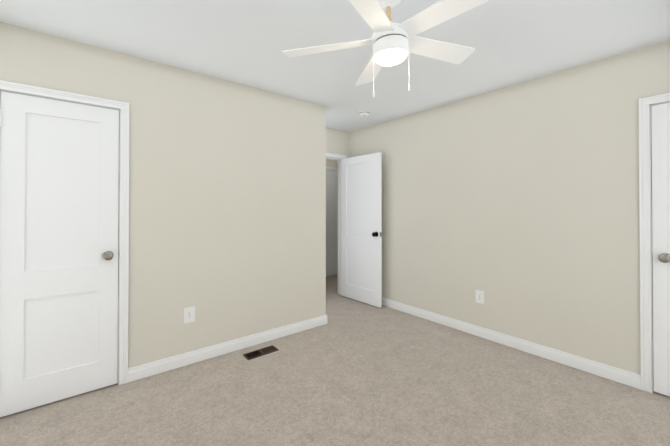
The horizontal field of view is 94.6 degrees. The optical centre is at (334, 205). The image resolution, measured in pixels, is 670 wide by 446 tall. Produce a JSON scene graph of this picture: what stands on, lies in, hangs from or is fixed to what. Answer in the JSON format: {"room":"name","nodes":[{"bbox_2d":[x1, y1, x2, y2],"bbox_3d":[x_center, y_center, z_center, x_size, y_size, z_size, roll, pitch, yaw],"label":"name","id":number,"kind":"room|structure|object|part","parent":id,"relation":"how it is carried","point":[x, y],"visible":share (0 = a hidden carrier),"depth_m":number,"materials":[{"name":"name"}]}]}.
{"room":"empty bedroom","nodes":[
{"label":"empty bedroom","id":0,"kind":"room"},
{"bbox_2d":[0,22,325,367],"bbox_3d":[-1.185,0.096,2.722,2.676,2.474,0.120,0,-1,-39],"label":"wall","id":1,"kind":"structure","parent":0,"point":[227,209],"depth_m":2.69,"materials":[{"name":"beige paint"}]},
{"bbox_2d":[0,91,118,416],"bbox_3d":[-1.845,0.301,2.096,0.620,2.030,0.097,0,-1,-39],"label":"closet door","id":2,"kind":"structure","parent":1,"relation":"in","point":[59,188],"depth_m":2.09,"materials":[{"name":"white paint"}]},
{"bbox_3d":[-1.640,0.364,2.258,0.097,0.067,0.092,0,-1,-39],"label":"knob","id":3,"kind":"part","parent":2,"relation":"part of","materials":[{"name":"grey metal"}]},
{"bbox_2d":[0,80,128,384],"bbox_3d":[-1.887,0.297,2.156,0.650,2.063,0.120,0,-1,-39],"label":"door frame","id":4,"kind":"structure","parent":1,"relation":"attached to","point":[119,201],"depth_m":2.30,"materials":[{"name":"white wood"}]},
{"bbox_2d":[184,306,194,323],"bbox_3d":[-1.225,0.920,2.602,0.086,0.128,0.008,0,-1,-39],"label":"outlet","id":5,"kind":"object","parent":1,"relation":"attached to","point":[189,314],"visible":1,"depth_m":2.60,"materials":[{"name":"white plastic"}]},
{"bbox_2d":[128,315,326,382],"bbox_3d":[-0.824,1.284,2.917,1.887,0.102,0.015,0,-1,-39],"label":"baseboard","id":6,"kind":"structure","parent":1,"relation":"attached to","point":[162,365],"depth_m":2.73,"materials":[{"name":"white wood"}]},
{"bbox_2d":[326,159,337,167],"bbox_3d":[-0.446,0.120,5.745,4.600,2.474,0.120,0,-1,-39],"label":"wall","id":7,"kind":"structure","parent":0,"point":[331,163],"depth_m":5.98,"materials":[{"name":"beige paint"}]},
{"bbox_2d":[326,170,337,275],"bbox_3d":[0.028,0.333,6.031,0.761,2.030,0.097,0,-1,-39],"label":"hall door","id":8,"kind":"structure","parent":7,"relation":"in","point":[331,222],"depth_m":5.99,"materials":[{"name":"white paint"}]},
{"bbox_2d":[326,166,337,170],"bbox_3d":[0.026,0.307,6.035,0.886,2.105,0.018,0,-1,-39],"label":"door frame","id":9,"kind":"structure","parent":7,"relation":"attached to","point":[331,168],"depth_m":5.97,"materials":[{"name":"white wood"}]},
{"bbox_2d":[0,274,669,445],"bbox_3d":[0.651,1.376,3.074,6.230,0.080,5.640,0,-1,-39],"label":"floor","id":10,"kind":"structure","parent":0,"point":[352,372],"depth_m":2.10,"materials":[{"name":"carpet"}]},
{"bbox_2d":[243,345,278,359],"bbox_3d":[-0.670,1.330,2.801,0.295,0.008,0.118,0,-1,-39],"label":"air vent register","id":11,"kind":"object","parent":10,"relation":"on","point":[259,352],"visible":1,"depth_m":2.79,"materials":[{"name":"brown metal"}]},
{"bbox_2d":[0,0,669,131],"bbox_3d":[0.651,-1.188,3.095,6.230,0.100,5.640,0,-1,-39],"label":"ceiling","id":12,"kind":"structure","parent":0,"point":[248,42],"depth_m":2.13,"materials":[{"name":"white paint"}]},
{"bbox_2d":[359,110,369,115],"bbox_3d":[0.357,-1.114,3.744,0.132,0.038,0.132,0,-1,-39],"label":"smoke detector","id":13,"kind":"object","parent":12,"relation":"attached to","point":[364,113],"visible":1,"depth_m":3.70,"materials":[{"name":"white plastic"}]},
{"bbox_2d":[282,0,489,97],"bbox_3d":[0.317,-0.855,1.617,1.126,0.590,1.103,0,-1,-39],"label":"ceiling fan","id":14,"kind":"object","parent":12,"relation":"hanging from","point":[391,43],"visible":1,"depth_m":1.57,"materials":[{"name":"white"}]},
{"bbox_3d":[0.283,-1.009,1.633,0.033,0.097,0.033,-3,0,-39],"label":"rod","id":15,"kind":"part","parent":14,"relation":"part of","materials":[{"name":"brown"}]},
{"bbox_2d":[375,48,406,65],"bbox_3d":[0.296,-0.770,1.631,0.169,0.036,0.169,-3,0,-39],"label":"diffuser","id":16,"kind":"object","parent":14,"relation":"attached to","point":[383,56],"depth_m":1.59,"materials":[{"name":"white glass"}]},
{"bbox_2d":[326,127,349,157],"bbox_3d":[-0.207,0.110,4.450,1.015,2.474,0.120,0,-1,-39],"label":"wall","id":17,"kind":"structure","parent":0,"point":[337,141],"depth_m":4.58,"materials":[{"name":"beige paint"}]},
{"bbox_2d":[326,153,346,294],"bbox_3d":[-0.210,0.294,4.435,0.881,2.105,0.138,0,-1,-39],"label":"door frame","id":18,"kind":"structure","parent":17,"relation":"attached to","point":[339,226],"depth_m":4.67,"materials":[{"name":"white wood"}]},
{"bbox_2d":[341,152,381,307],"bbox_3d":[0.350,0.319,4.337,0.159,2.030,0.767,0,-1,-41],"label":"entry door","id":19,"kind":"structure","parent":17,"relation":"in","point":[361,228],"depth_m":4.29,"materials":[{"name":"white paint"}]},
{"bbox_3d":[0.569,0.379,4.083,0.159,0.067,0.097,0,-1,-41],"label":"knob","id":20,"kind":"part","parent":19,"relation":"part of","materials":[{"name":"black metal"}]},
{"bbox_2d":[350,40,669,374],"bbox_3d":[1.565,0.099,3.154,0.120,2.474,4.362,0,-1,-39],"label":"wall","id":21,"kind":"structure","parent":0,"point":[518,204],"depth_m":2.80,"materials":[{"name":"beige paint"}]},
{"bbox_2d":[476,290,483,303],"bbox_3d":[1.478,0.931,3.154,0.008,0.128,0.086,0,-1,-39],"label":"outlet","id":22,"kind":"object","parent":21,"relation":"attached to","point":[479,296],"visible":1,"depth_m":3.15,"materials":[{"name":"white plastic"}]},
{"bbox_2d":[382,297,640,389],"bbox_3d":[1.216,1.288,3.471,0.015,0.102,3.176,0,-1,-39],"label":"baseboard","id":23,"kind":"structure","parent":21,"relation":"attached to","point":[628,378],"depth_m":2.78,"materials":[{"name":"white wood"}]},
{"bbox_2d":[638,93,669,392],"bbox_3d":[2.536,0.274,1.933,0.138,2.105,0.888,0,-1,-39],"label":"door frame","id":24,"kind":"structure","parent":21,"relation":"attached to","point":[645,103],"depth_m":2.21,"materials":[{"name":"white wood"}]},
{"bbox_2d":[651,102,669,396],"bbox_3d":[2.486,0.299,1.893,0.097,2.030,0.763,0,-1,-39],"label":"door","id":25,"kind":"structure","parent":21,"relation":"in","point":[660,126],"depth_m":2.16,"materials":[{"name":"white paint"}]},
{"bbox_3d":[2.275,0.363,2.151,0.092,0.067,0.097,0,-1,-39],"label":"knob","id":26,"kind":"part","parent":25,"relation":"part of","materials":[{"name":"grey metal"}]}
]}

